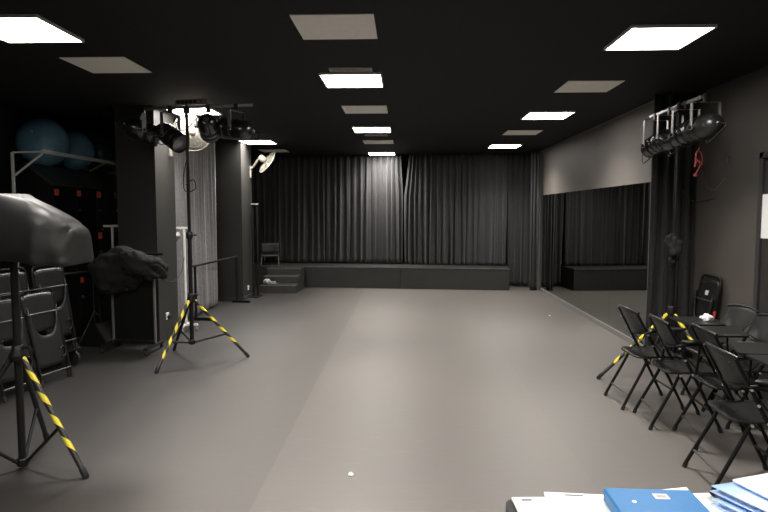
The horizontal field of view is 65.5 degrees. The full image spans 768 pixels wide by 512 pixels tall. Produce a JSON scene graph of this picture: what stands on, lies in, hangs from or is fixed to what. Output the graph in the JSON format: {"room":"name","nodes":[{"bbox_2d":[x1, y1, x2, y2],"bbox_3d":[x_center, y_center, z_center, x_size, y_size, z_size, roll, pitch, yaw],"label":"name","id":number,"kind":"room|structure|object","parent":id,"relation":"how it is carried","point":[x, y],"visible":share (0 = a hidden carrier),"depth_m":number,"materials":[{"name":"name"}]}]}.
{"room":"studio","nodes":[
{"label":"studio","id":0,"kind":"room"},
{"bbox_2d":[0,107,115,344],"bbox_3d":[-4.947,-0.288,6.424,0.100,3.030,17.700,0,4,2],"label":"wall","id":1,"kind":"structure","parent":0,"point":[11,120],"depth_m":7.79,"materials":[{"name":"paint"}]},
{"bbox_2d":[215,158,507,278],"bbox_3d":[-0.381,-0.923,15.046,8.420,3.030,0.100,0,4,2],"label":"wall","id":2,"kind":"structure","parent":0,"point":[404,161],"depth_m":14.91,"materials":[{"name":"paint"}]},
{"bbox_2d":[0,279,767,511],"bbox_3d":[-0.690,1.284,6.390,8.620,0.100,17.700,0,4,2],"label":"floor","id":3,"kind":"structure","parent":0,"point":[433,400],"depth_m":4.95,"materials":[{"name":"plastic"}]},
{"bbox_2d":[0,294,38,402],"bbox_3d":[-3.430,0.832,5.483,0.262,0.933,0.443,1,4,15],"label":"folded chair","id":4,"kind":"object","parent":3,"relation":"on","point":[6,334],"visible":0.49,"depth_m":5.50,"materials":[{"name":"black plastic"}]},
{"bbox_2d":[5,345,80,385],"bbox_3d":[-3.646,1.140,6.253,0.375,0.204,0.950,1,4,15],"label":"trolley","id":5,"kind":"object","parent":3,"relation":"on","point":[74,356],"visible":0.33,"depth_m":6.59,"materials":[{"name":"black metal"}]},
{"bbox_2d":[0,267,35,350],"bbox_3d":[-3.643,0.592,5.917,0.198,0.942,0.443,1,4,15],"label":"folded chair","id":6,"kind":"object","parent":5,"relation":"on","point":[5,284],"visible":0.2,"depth_m":5.90,"materials":[{"name":"black plastic"}]},
{"bbox_2d":[31,266,77,347],"bbox_3d":[-3.507,0.558,6.372,0.198,0.942,0.443,1,4,15],"label":"folded chair","id":7,"kind":"object","parent":5,"relation":"on","point":[65,312],"visible":0.6,"depth_m":6.45,"materials":[{"name":"black plastic"}]},
{"bbox_2d":[0,262,88,479],"bbox_3d":[-2.330,0.602,3.975,0.896,1.625,0.881,0,4,2],"label":"stand","id":8,"kind":"object","parent":3,"relation":"on","point":[18,355],"visible":0.81,"depth_m":3.89,"materials":[{"name":"black metal"}]},
{"bbox_2d":[0,193,93,266],"bbox_3d":[-2.437,-0.170,3.853,1.014,0.464,0.498,0,4,2],"label":"cover","id":9,"kind":"object","parent":8,"relation":"on","point":[33,232],"visible":1,"depth_m":3.68,"materials":[{"name":"light grey fabric"}]},
{"bbox_2d":[19,287,73,385],"bbox_3d":[-3.373,0.796,5.970,0.262,0.933,0.443,1,4,15],"label":"folded chair","id":10,"kind":"object","parent":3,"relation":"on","point":[49,350],"visible":0.88,"depth_m":5.97,"materials":[{"name":"black plastic"}]},
{"bbox_2d":[0,162,118,340],"bbox_3d":[-4.438,-0.109,8.834,0.730,2.318,2.606,0,4,2],"label":"cage","id":11,"kind":"object","parent":3,"relation":"on","point":[90,198],"visible":0.36,"depth_m":8.12,"materials":[{"name":"black metal"}]},
{"bbox_2d":[15,118,69,165],"bbox_3d":[-4.512,-1.505,7.904,0.639,0.639,0.636,2,5,29],"label":"exercise ball","id":12,"kind":"object","parent":11,"relation":"on","point":[35,134],"visible":0.93,"depth_m":7.69,"materials":[{"name":"blue plastic"}]},
{"bbox_2d":[58,130,94,169],"bbox_3d":[-4.497,-1.525,8.625,0.573,0.573,0.570,2,5,29],"label":"exercise ball","id":13,"kind":"object","parent":11,"relation":"on","point":[80,144],"visible":0.59,"depth_m":8.48,"materials":[{"name":"blue plastic"}]},
{"bbox_2d":[86,135,115,173],"bbox_3d":[-4.468,-1.599,9.421,0.603,0.603,0.600,2,5,29],"label":"exercise ball","id":14,"kind":"object","parent":11,"relation":"on","point":[104,146],"visible":0.55,"depth_m":9.23,"materials":[{"name":"green plastic"}]},
{"bbox_2d":[10,149,115,284],"bbox_3d":[-4.282,-0.153,8.495,0.390,2.458,2.405,0,4,2],"label":"rack","id":15,"kind":"object","parent":3,"relation":"on","point":[13,174],"visible":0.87,"depth_m":7.28,"materials":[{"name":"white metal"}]},
{"bbox_2d":[47,270,101,321],"bbox_3d":[-3.746,0.676,7.361,0.200,0.970,0.919,2,4,20],"label":"ballet barre","id":16,"kind":"object","parent":3,"relation":"on","point":[85,271],"visible":0.13,"depth_m":7.68,"materials":[{"name":"black metal"}]},
{"bbox_2d":[79,277,106,343],"bbox_3d":[-3.841,0.690,7.911,0.523,0.858,0.500,0,4,2],"label":"music stand","id":17,"kind":"object","parent":3,"relation":"on","point":[94,312],"visible":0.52,"depth_m":7.95,"materials":[{"name":"metal"}]},
{"bbox_2d":[80,320,118,347],"bbox_3d":[-3.630,0.992,7.692,0.400,0.290,0.340,1,4,14],"label":"floor monitor","id":18,"kind":"object","parent":3,"relation":"on","point":[98,334],"visible":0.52,"depth_m":7.54,"materials":[{"name":"black plastic"}]},
{"bbox_2d":[96,321,118,342],"bbox_3d":[-3.518,0.972,7.663,0.167,0.220,0.300,1,4,14],"label":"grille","id":19,"kind":"object","parent":18,"relation":"attached to","point":[103,329],"depth_m":7.56,"materials":[{"name":"black metal"}]},
{"bbox_2d":[102,225,117,248],"bbox_3d":[-3.678,0.340,8.131,0.280,1.527,0.280,-4,6,-43],"label":"stand","id":20,"kind":"object","parent":3,"relation":"on","point":[108,226],"visible":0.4,"depth_m":8.07,"materials":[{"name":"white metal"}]},
{"bbox_2d":[99,252,163,355],"bbox_3d":[-3.107,0.560,7.322,0.859,1.204,0.510,1,4,12],"label":"rack","id":21,"kind":"object","parent":3,"relation":"on","point":[133,314],"visible":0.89,"depth_m":7.38,"materials":[{"name":"black metal"}]},
{"bbox_2d":[87,245,144,294],"bbox_3d":[-3.251,0.175,7.349,0.746,0.605,0.418,0,4,2],"label":"coat","id":22,"kind":"object","parent":21,"relation":"on","point":[106,271],"visible":0.76,"depth_m":7.22,"materials":[{"name":"fabric"}]},
{"bbox_2d":[119,250,168,280],"bbox_3d":[-2.921,0.111,7.221,0.601,0.371,0.295,0,4,0],"label":"coat","id":23,"kind":"object","parent":21,"relation":"hanging from","point":[134,263],"visible":1,"depth_m":7.11,"materials":[{"name":"fabric"}]},
{"bbox_2d":[114,106,178,343],"bbox_3d":[-3.132,-0.399,7.927,0.502,3.030,0.640,0,4,2],"label":"column","id":24,"kind":"structure","parent":3,"relation":"on","point":[145,172],"depth_m":7.61,"materials":[{"name":"paint"}]},
{"bbox_2d":[168,112,208,156],"bbox_3d":[-2.572,-1.603,7.902,0.614,0.555,0.275,0,4,2],"label":"wall fan","id":25,"kind":"object","parent":24,"relation":"attached to","point":[193,132],"visible":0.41,"depth_m":7.81,"materials":[{"name":"beige plastic"}]},
{"bbox_2d":[176,227,198,331],"bbox_3d":[-2.834,0.330,8.512,0.280,1.490,0.280,-4,6,-43],"label":"stand","id":26,"kind":"object","parent":3,"relation":"on","point":[186,323],"visible":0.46,"depth_m":8.49,"materials":[{"name":"white metal"}]},
{"bbox_2d":[176,232,180,240],"bbox_3d":[-2.933,-0.274,8.433,0.136,0.131,0.106,2,4,20],"label":"clear bag","id":27,"kind":"object","parent":26,"relation":"hanging from","point":[178,235],"visible":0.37,"depth_m":8.40,"materials":[{"name":"grey plastic"}]},
{"bbox_2d":[144,99,252,373],"bbox_3d":[-2.149,-0.277,6.877,1.105,2.954,1.059,-2,5,-25],"label":"stand","id":28,"kind":"object","parent":3,"relation":"on","point":[189,235],"depth_m":6.72,"materials":[{"name":"black metal"}]},
{"bbox_2d":[115,107,159,146],"bbox_3d":[-2.769,-1.474,6.826,0.486,0.444,0.334,0,4,2],"label":"lamp","id":29,"kind":"object","parent":28,"relation":"hanging from","point":[135,128],"visible":0.88,"depth_m":6.71,"materials":[{"name":"black metal"}]},
{"bbox_2d":[155,106,189,152],"bbox_3d":[-2.428,-1.423,6.729,0.463,0.532,0.317,0,4,2],"label":"lamp","id":30,"kind":"object","parent":28,"relation":"hanging from","point":[175,140],"visible":0.94,"depth_m":6.67,"materials":[{"name":"black metal"}]},
{"bbox_2d":[146,110,205,134],"bbox_3d":[-2.337,-1.480,6.618,0.748,0.268,0.084,1,4,11],"label":"cable","id":31,"kind":"object","parent":28,"relation":"hanging from","point":[204,110],"visible":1,"depth_m":6.59,"materials":[{"name":"black rubber"}]},
{"bbox_2d":[183,110,195,191],"bbox_3d":[-2.160,-1.164,6.622,0.146,0.913,0.050,0,4,2],"label":"cable","id":32,"kind":"object","parent":28,"relation":"hanging from","point":[186,110],"visible":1,"depth_m":6.63,"materials":[{"name":"black rubber"}]},
{"bbox_2d":[194,104,219,142],"bbox_3d":[-1.956,-1.475,6.604,0.301,0.410,0.515,0,4,2],"label":"lamp","id":33,"kind":"object","parent":28,"relation":"hanging from","point":[206,124],"visible":0.89,"depth_m":6.54,"materials":[{"name":"black metal"}]},
{"bbox_2d":[216,103,259,145],"bbox_3d":[-1.587,-1.447,6.598,0.509,0.464,0.320,0,4,2],"label":"lamp","id":34,"kind":"object","parent":28,"relation":"hanging from","point":[227,128],"visible":1,"depth_m":6.50,"materials":[{"name":"black metal"}]},
{"bbox_2d":[192,256,249,320],"bbox_3d":[-2.790,0.509,10.239,0.353,0.880,2.055,0,4,6],"label":"ballet barre","id":35,"kind":"object","parent":3,"relation":"on","point":[196,317],"visible":0.81,"depth_m":9.87,"materials":[{"name":"black metal"}]},
{"bbox_2d":[215,141,252,296],"bbox_3d":[-2.920,-0.678,11.712,0.480,3.030,0.760,0,4,2],"label":"column","id":36,"kind":"structure","parent":3,"relation":"on","point":[233,158],"depth_m":11.36,"materials":[{"name":"paint"}]},
{"bbox_2d":[218,297,243,300],"bbox_3d":[-2.926,0.827,11.434,0.495,0.070,0.015,0,4,2],"label":"baseboard","id":37,"kind":"structure","parent":36,"relation":"attached to","point":[219,298],"depth_m":11.43,"materials":[{"name":"black"}]},
{"bbox_2d":[244,293,252,299],"bbox_3d":[-2.672,0.799,11.812,0.015,0.070,0.760,0,4,2],"label":"baseboard","id":38,"kind":"structure","parent":36,"relation":"attached to","point":[251,294],"depth_m":11.75,"materials":[{"name":"black"}]},
{"bbox_2d":[250,152,274,177],"bbox_3d":[-2.376,-1.825,11.937,0.541,0.525,0.369,2,5,22],"label":"wall fan","id":39,"kind":"object","parent":36,"relation":"attached to","point":[266,161],"visible":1,"depth_m":11.84,"materials":[{"name":"beige plastic"}]},
{"bbox_2d":[250,204,261,297],"bbox_3d":[-2.568,-0.109,11.922,0.170,1.865,0.300,0,4,2],"label":"pole","id":40,"kind":"object","parent":3,"relation":"on","point":[252,209],"visible":1,"depth_m":11.90,"materials":[{"name":"black metal"}]},
{"bbox_2d":[260,266,303,292],"bbox_3d":[-2.199,0.509,12.986,0.760,0.475,0.964,0,4,3],"label":"steps","id":41,"kind":"structure","parent":3,"relation":"on","point":[289,279],"depth_m":12.80,"materials":[{"name":"paint"}]},
{"bbox_2d":[254,261,508,289],"bbox_3d":[-0.252,0.432,14.041,6.170,0.475,1.406,1,4,8],"label":"stage platform","id":42,"kind":"object","parent":3,"relation":"on","point":[316,274],"visible":0.66,"depth_m":13.29,"materials":[{"name":"paint"}]},
{"bbox_2d":[261,243,278,265],"bbox_3d":[-2.648,-0.045,13.868,0.422,0.501,0.406,-1,4,-10],"label":"chair","id":43,"kind":"object","parent":42,"relation":"on","point":[265,247],"visible":1,"depth_m":14.01,"materials":[{"name":"grey plastic"}]},
{"bbox_2d":[506,499,516,511],"bbox_3d":[1.120,1.219,1.495,1.480,0.751,1.010,0,4,2],"label":"table","id":44,"kind":"object","parent":3,"relation":"on","point":[510,507],"visible":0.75,"depth_m":1.93,"materials":[{"name":"black metal"}]},
{"bbox_2d":[512,497,549,511],"bbox_3d":[0.529,0.812,1.827,0.210,0.010,0.297,0,4,-1],"label":"paper sheets","id":45,"kind":"object","parent":44,"relation":"on","point":[522,504],"visible":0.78,"depth_m":1.92,"materials":[{"name":"white paper"}]},
{"bbox_2d":[544,492,610,511],"bbox_3d":[0.623,0.802,1.835,0.210,0.008,0.297,0,4,6],"label":"paper sheets","id":46,"kind":"object","parent":45,"relation":"on","point":[556,501],"visible":0.88,"depth_m":1.92,"materials":[{"name":"white paper"}]},
{"bbox_2d":[603,488,709,511],"bbox_3d":[0.832,0.778,1.756,0.272,0.048,0.325,0,4,4],"label":"box file","id":47,"kind":"object","parent":44,"relation":"on","point":[616,499],"visible":1,"depth_m":1.83,"materials":[{"name":"blue cardboard"}]},
{"bbox_2d":[662,487,687,489],"bbox_3d":[0.935,0.800,1.833,0.210,0.031,0.298,-1,4,-11],"label":"paper sheets","id":48,"kind":"object","parent":44,"relation":"on","point":[682,488],"visible":0.1,"depth_m":1.98,"materials":[{"name":"white paper"}]},
{"bbox_2d":[693,493,723,511],"bbox_3d":[0.997,0.797,1.805,0.170,0.019,0.298,0,4,-6],"label":"paper sheets","id":49,"kind":"object","parent":48,"relation":"on","point":[705,499],"visible":0.34,"depth_m":1.91,"materials":[{"name":"white paper"}]},
{"bbox_3d":[1.227,0.816,1.798,0.230,0.007,0.310,-2,5,-29],"label":"paper sheets","id":50,"kind":"object","parent":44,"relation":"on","visible":0},
{"bbox_2d":[711,497,751,511],"bbox_3d":[1.228,0.793,1.804,0.260,0.034,0.334,-2,5,-26],"label":"wallet","id":51,"kind":"object","parent":50,"relation":"on","point":[725,505],"visible":0.3,"depth_m":1.86,"materials":[{"name":"blue plastic"}]},
{"bbox_2d":[710,482,767,511],"bbox_3d":[1.231,0.758,1.814,0.260,0.034,0.334,-2,5,-23],"label":"wallet","id":52,"kind":"object","parent":51,"relation":"on","point":[733,492],"visible":0.64,"depth_m":1.85,"materials":[{"name":"blue plastic"}]},
{"bbox_2d":[732,473,767,498],"bbox_3d":[1.278,0.735,1.825,0.215,0.007,0.300,-1,4,-18],"label":"paper sheets","id":53,"kind":"object","parent":52,"relation":"on","point":[758,484],"visible":1,"depth_m":1.91,"materials":[{"name":"white paper"}]},
{"bbox_2d":[604,304,686,409],"bbox_3d":[2.315,0.881,5.278,0.551,0.877,0.522,0,4,0],"label":"folding chair","id":54,"kind":"object","parent":3,"relation":"on","point":[639,329],"visible":0.89,"depth_m":5.21,"materials":[{"name":"black plastic"}]},
{"bbox_2d":[596,95,709,378],"bbox_3d":[2.943,-0.111,5.902,1.043,2.766,1.184,-4,6,-42],"label":"stand","id":55,"kind":"object","parent":3,"relation":"on","point":[671,311],"visible":0.48,"depth_m":5.93,"materials":[{"name":"black metal"}]},
{"bbox_2d":[640,112,668,163],"bbox_3d":[2.933,-1.281,6.501,0.300,0.535,0.517,0,4,2],"label":"lamp","id":56,"kind":"object","parent":55,"relation":"hanging from","point":[647,149],"visible":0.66,"depth_m":6.42,"materials":[{"name":"black metal"}]},
{"bbox_2d":[651,107,683,155],"bbox_3d":[2.917,-1.258,6.035,0.300,0.514,0.515,0,4,2],"label":"lamp","id":57,"kind":"object","parent":55,"relation":"hanging from","point":[659,141],"visible":0.52,"depth_m":6.08,"materials":[{"name":"black metal"}]},
{"bbox_2d":[663,233,683,265],"bbox_3d":[2.857,-0.060,5.887,0.167,0.329,0.137,0,4,2],"label":"cloth","id":58,"kind":"object","parent":55,"relation":"attached to","point":[673,244],"visible":1,"depth_m":5.86,"materials":[{"name":"black fabric"}]},
{"bbox_2d":[668,100,700,154],"bbox_3d":[2.909,-1.248,5.814,0.300,0.501,0.516,0,4,2],"label":"lamp","id":59,"kind":"object","parent":55,"relation":"hanging from","point":[675,137],"visible":0.58,"depth_m":5.73,"materials":[{"name":"black metal"}]},
{"bbox_2d":[679,186,714,202],"bbox_3d":[3.213,-0.625,6.103,0.784,0.156,0.042,-3,5,-39],"label":"cable","id":60,"kind":"object","parent":55,"relation":"attached to","point":[679,186],"visible":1,"depth_m":6.02,"materials":[{"name":"black rubber"}]},
{"bbox_2d":[682,92,726,176],"bbox_3d":[2.891,-1.093,5.324,0.300,0.738,0.513,0,4,2],"label":"lamp","id":61,"kind":"object","parent":55,"relation":"attached to","point":[705,127],"depth_m":5.34,"materials":[{"name":"black metal"}]},
{"bbox_2d":[632,313,724,432],"bbox_3d":[2.359,0.918,4.778,0.551,0.877,0.522,0,4,6],"label":"folding chair","id":62,"kind":"object","parent":3,"relation":"on","point":[663,336],"visible":0.95,"depth_m":4.70,"materials":[{"name":"black plastic"}]},
{"bbox_2d":[677,274,722,371],"bbox_3d":[3.374,0.716,6.395,0.262,1.029,0.443,0,4,2],"label":"folded chair","id":63,"kind":"object","parent":3,"relation":"on","point":[713,304],"visible":0.47,"depth_m":6.40,"materials":[{"name":"black plastic"}]},
{"bbox_2d":[669,304,766,406],"bbox_3d":[2.989,0.876,5.357,0.656,0.877,0.503,0,4,-2],"label":"chair","id":64,"kind":"object","parent":3,"relation":"on","point":[734,316],"visible":0.45,"depth_m":5.37,"materials":[{"name":"black plastic"}]},
{"bbox_2d":[699,313,713,321],"bbox_3d":[2.907,0.561,5.379,0.109,0.083,0.152,0,4,2],"label":"cloth","id":65,"kind":"object","parent":64,"relation":"on","point":[705,317],"visible":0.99,"depth_m":5.33,"materials":[{"name":"white fabric"}]},
{"bbox_2d":[672,323,767,450],"bbox_3d":[2.547,0.949,4.368,0.656,0.877,0.503,0,4,6],"label":"folding chair","id":66,"kind":"object","parent":3,"relation":"on","point":[741,348],"visible":0.6,"depth_m":4.33,"materials":[{"name":"black plastic"}]},
{"bbox_2d":[682,341,767,495],"bbox_3d":[2.246,0.997,3.704,0.551,0.877,0.522,0,4,5],"label":"folding chair","id":67,"kind":"object","parent":3,"relation":"on","point":[746,417],"visible":0.99,"depth_m":3.69,"materials":[{"name":"black plastic"}]},
{"bbox_2d":[689,313,767,428],"bbox_3d":[2.919,0.911,4.876,0.656,0.877,0.503,0,4,4],"label":"table","id":68,"kind":"object","parent":3,"relation":"on","point":[727,332],"visible":0.44,"depth_m":4.92,"materials":[{"name":"black plastic"}]},
{"bbox_2d":[746,354,767,460],"bbox_3d":[2.787,0.987,3.851,0.656,0.877,0.503,0,4,2],"label":"chair","id":69,"kind":"object","parent":3,"relation":"on","point":[762,359],"visible":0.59,"depth_m":4.00,"materials":[{"name":"black plastic"}]},
{"bbox_2d":[0,0,767,158],"bbox_3d":[-0.690,-1.838,6.160,8.620,0.100,17.700,0,4,2],"label":"ceiling","id":70,"kind":"structure","parent":0,"point":[458,75],"depth_m":5.43,"materials":[{"name":"black paint"}]},
{"bbox_2d":[0,14,84,42],"bbox_3d":[-2.626,-1.640,4.326,0.604,0.024,0.604,0,4,2],"label":"recessed light","id":71,"kind":"object","parent":70,"relation":"in","point":[14,28],"visible":1,"depth_m":4.36,"materials":[{"name":"white plastic"}]},
{"bbox_2d":[59,57,151,72],"bbox_3d":[-2.507,-1.730,5.419,0.570,0.006,0.570,0,4,2],"label":"ceiling panel","id":72,"kind":"object","parent":70,"relation":"attached to","point":[91,64],"visible":1,"depth_m":5.37,"materials":[{"name":"grey"}]},
{"bbox_2d":[173,122,217,318],"bbox_3d":[-3.100,-0.539,9.627,0.120,3.000,2.452,0,4,3],"label":"curtain","id":73,"kind":"object","parent":70,"relation":"hanging from","point":[202,162],"visible":0.47,"depth_m":9.97,"materials":[{"name":"fabric"}]},
{"bbox_2d":[188,105,205,114],"bbox_3d":[-2.446,-1.888,7.680,0.383,0.024,0.676,0,4,2],"label":"recessed light","id":74,"kind":"object","parent":70,"relation":"in","point":[200,109],"depth_m":7.75,"materials":[{"name":"white plastic"}]},
{"bbox_2d":[173,108,218,114],"bbox_3d":[-2.494,-1.897,7.774,0.572,0.012,0.572,0,4,2],"label":"diffuser","id":75,"kind":"object","parent":74,"relation":"attached to","point":[176,111],"depth_m":7.83,"materials":[{"name":"white plastic"}]},
{"bbox_2d":[238,139,276,144],"bbox_3d":[-2.381,-2.153,11.283,0.604,0.024,0.604,0,4,2],"label":"recessed light","id":76,"kind":"object","parent":70,"relation":"in","point":[259,141],"visible":0.77,"depth_m":11.16,"materials":[{"name":"white plastic"}]},
{"bbox_2d":[241,141,274,143],"bbox_3d":[-2.381,-2.155,11.283,0.572,0.012,0.572,0,4,2],"label":"diffuser","id":77,"kind":"object","parent":76,"relation":"attached to","point":[248,142],"depth_m":11.32,"materials":[{"name":"white plastic"}]},
{"bbox_2d":[258,149,288,151],"bbox_3d":[-2.390,-2.289,13.009,0.570,0.006,0.570,0,4,2],"label":"ceiling panel","id":78,"kind":"object","parent":70,"relation":"attached to","point":[262,150],"visible":1,"depth_m":12.89,"materials":[{"name":"grey"}]},
{"bbox_2d":[251,154,402,262],"bbox_3d":[-1.394,-1.112,14.209,3.717,2.530,0.153,1,4,9],"label":"stage curtain","id":79,"kind":"object","parent":70,"relation":"hanging from","point":[340,208],"visible":0.94,"depth_m":14.19,"materials":[{"name":"fabric"}]},
{"bbox_2d":[289,14,376,39],"bbox_3d":[-0.345,-1.648,4.305,0.570,0.006,0.570,0,4,2],"label":"ceiling panel","id":80,"kind":"object","parent":70,"relation":"attached to","point":[309,26],"visible":1,"depth_m":4.27,"materials":[{"name":"grey"}]},
{"bbox_2d":[328,67,372,71],"bbox_3d":[-0.311,-1.738,5.567,0.400,0.013,0.142,0,4,2],"label":"ceiling vent","id":81,"kind":"object","parent":70,"relation":"in","point":[331,69],"visible":1,"depth_m":5.56,"materials":[{"name":"black metal"}]},
{"bbox_2d":[318,72,383,87],"bbox_3d":[-0.315,-1.764,6.001,0.604,0.024,0.604,0,4,2],"label":"recessed light","id":82,"kind":"object","parent":70,"relation":"in","point":[338,79],"visible":1,"depth_m":5.94,"materials":[{"name":"white plastic"}]},
{"bbox_2d":[321,75,381,86],"bbox_3d":[-0.315,-1.766,6.001,0.572,0.012,0.572,0,4,2],"label":"diffuser","id":83,"kind":"object","parent":82,"relation":"attached to","point":[328,80],"depth_m":5.98,"materials":[{"name":"white plastic"}]},
{"bbox_2d":[341,105,387,113],"bbox_3d":[-0.243,-1.903,7.765,0.570,0.006,0.570,0,4,2],"label":"ceiling panel","id":84,"kind":"object","parent":70,"relation":"attached to","point":[377,108],"visible":1,"depth_m":7.73,"materials":[{"name":"grey"}]},
{"bbox_2d":[352,126,390,132],"bbox_3d":[-0.190,-2.027,9.570,0.604,0.024,0.604,0,4,2],"label":"recessed light","id":85,"kind":"object","parent":70,"relation":"in","point":[357,129],"visible":1,"depth_m":9.53,"materials":[{"name":"white plastic"}]},
{"bbox_2d":[354,128,389,131],"bbox_3d":[-0.190,-2.029,9.569,0.572,0.012,0.572,0,4,2],"label":"diffuser","id":86,"kind":"object","parent":85,"relation":"attached to","point":[355,129],"depth_m":9.58,"materials":[{"name":"white plastic"}]},
{"bbox_2d":[365,134,387,135],"bbox_3d":[-0.133,-2.089,10.331,0.400,0.013,0.142,0,4,2],"label":"ceiling vent","id":87,"kind":"object","parent":70,"relation":"in","point":[365,134],"visible":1,"depth_m":10.29,"materials":[{"name":"black metal"}]},
{"bbox_2d":[362,140,393,143],"bbox_3d":[-0.106,-2.169,11.372,0.570,0.006,0.570,0,4,2],"label":"ceiling panel","id":88,"kind":"object","parent":70,"relation":"attached to","point":[364,141],"visible":1,"depth_m":11.24,"materials":[{"name":"grey"}]},
{"bbox_2d":[368,152,394,154],"bbox_3d":[-0.050,-2.318,13.516,0.604,0.024,0.604,0,4,2],"label":"recessed light","id":89,"kind":"object","parent":70,"relation":"in","point":[369,153],"visible":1,"depth_m":13.45,"materials":[{"name":"white plastic"}]},
{"bbox_2d":[369,153,394,154],"bbox_3d":[-0.050,-2.320,13.516,0.572,0.012,0.572,0,4,2],"label":"diffuser","id":90,"kind":"object","parent":89,"relation":"attached to","point":[369,153],"depth_m":13.56,"materials":[{"name":"white plastic"}]},
{"bbox_2d":[404,152,507,265],"bbox_3d":[1.628,-1.060,13.703,2.341,2.560,0.141,1,4,11],"label":"stage curtain","id":91,"kind":"object","parent":70,"relation":"hanging from","point":[455,205],"visible":0.98,"depth_m":13.69,"materials":[{"name":"fabric"}]},
{"bbox_2d":[487,144,522,147],"bbox_3d":[2.417,-2.204,11.973,0.604,0.024,0.604,0,4,2],"label":"recessed light","id":92,"kind":"object","parent":70,"relation":"in","point":[491,145],"visible":1,"depth_m":11.83,"materials":[{"name":"white plastic"}]},
{"bbox_2d":[489,145,519,147],"bbox_3d":[2.417,-2.206,11.973,0.572,0.012,0.572,0,4,2],"label":"diffuser","id":93,"kind":"object","parent":92,"relation":"attached to","point":[491,146],"depth_m":12.01,"materials":[{"name":"white plastic"}]},
{"bbox_2d":[508,152,530,285],"bbox_3d":[3.121,-0.821,13.521,0.637,3.010,0.121,1,4,10],"label":"curtain","id":94,"kind":"object","parent":70,"relation":"hanging from","point":[519,164],"visible":0.74,"depth_m":13.51,"materials":[{"name":"black fabric"}]},
{"bbox_2d":[503,130,542,134],"bbox_3d":[2.318,-2.069,10.020,0.570,0.006,0.570,0,4,2],"label":"ceiling panel","id":95,"kind":"object","parent":70,"relation":"attached to","point":[509,132],"visible":1,"depth_m":9.97,"materials":[{"name":"grey"}]},
{"bbox_2d":[530,150,539,290],"bbox_3d":[3.239,-0.751,12.848,0.185,3.010,0.080,1,4,16],"label":"curtain","id":96,"kind":"object","parent":70,"relation":"hanging from","point":[535,155],"visible":1,"depth_m":12.83,"materials":[{"name":"black fabric"}]},
{"bbox_2d":[521,111,575,119],"bbox_3d":[2.233,-1.923,8.167,0.604,0.024,0.604,0,4,2],"label":"recessed light","id":97,"kind":"object","parent":70,"relation":"in","point":[531,115],"visible":1,"depth_m":8.15,"materials":[{"name":"white plastic"}]},
{"bbox_2d":[523,113,571,118],"bbox_3d":[2.233,-1.925,8.167,0.572,0.012,0.572,0,4,2],"label":"diffuser","id":98,"kind":"object","parent":97,"relation":"attached to","point":[529,115],"depth_m":8.15,"materials":[{"name":"white plastic"}]},
{"bbox_2d":[554,80,624,92],"bbox_3d":[2.168,-1.798,6.343,0.570,0.006,0.570,0,4,2],"label":"ceiling panel","id":99,"kind":"object","parent":70,"relation":"attached to","point":[569,86],"visible":1,"depth_m":6.32,"materials":[{"name":"grey"}]},
{"bbox_2d":[604,24,717,50],"bbox_3d":[2.075,-1.656,4.540,0.604,0.024,0.604,0,4,2],"label":"recessed light","id":100,"kind":"object","parent":70,"relation":"in","point":[658,36],"visible":1,"depth_m":4.48,"materials":[{"name":"white plastic"}]},
{"bbox_2d":[644,93,697,355],"bbox_3d":[3.318,-0.330,6.862,0.537,3.010,0.205,1,4,13],"label":"curtain","id":101,"kind":"object","parent":70,"relation":"hanging from","point":[663,165],"visible":0.63,"depth_m":6.84,"materials":[{"name":"black fabric"}]},
{"bbox_2d":[537,102,653,288],"bbox_3d":[3.523,-0.623,10.967,0.330,3.030,7.800,0,4,2],"label":"wall","id":102,"kind":"structure","parent":0,"point":[609,154],"depth_m":9.13,"materials":[{"name":"grey paint"}]},
{"bbox_2d":[540,182,650,349],"bbox_3d":[3.303,-0.065,9.997,0.040,2.060,5.730,0,4,2],"label":"wall mirror","id":103,"kind":"object","parent":102,"relation":"attached to","point":[595,241],"visible":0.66,"depth_m":9.03,"materials":[{"name":"clear glass"}]},
{"bbox_2d":[540,100,653,151],"bbox_3d":[3.349,-2.122,10.812,0.014,0.014,7.700,0,4,2],"label":"trim","id":104,"kind":"structure","parent":102,"relation":"attached to","point":[653,100],"depth_m":8.86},
{"bbox_2d":[687,66,767,375],"bbox_3d":[3.568,-0.266,6.125,0.100,3.030,17.700,0,4,2],"label":"wall","id":105,"kind":"structure","parent":0,"point":[725,225],"depth_m":6.04,"materials":[{"name":"paint"}]},
{"bbox_2d":[704,171,725,189],"bbox_3d":[3.519,-0.812,6.363,0.008,0.219,0.455,0,4,2],"label":"cable","id":106,"kind":"object","parent":105,"relation":"attached to","point":[704,171],"visible":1,"depth_m":6.40,"materials":[{"name":"black rubber"}]},
{"bbox_2d":[751,151,767,400],"bbox_3d":[3.438,0.206,5.061,0.082,2.255,1.040,0,4,2],"label":"door","id":107,"kind":"structure","parent":105,"relation":"in","point":[760,290],"depth_m":5.48,"materials":[{"name":"paint"}]},
{"bbox_2d":[761,194,767,238],"bbox_3d":[3.463,-0.353,5.330,0.003,0.400,0.300,0,4,2],"label":"notice","id":108,"kind":"object","parent":107,"relation":"attached to","point":[764,222],"visible":1,"depth_m":5.44,"materials":[{"name":"white paper"}]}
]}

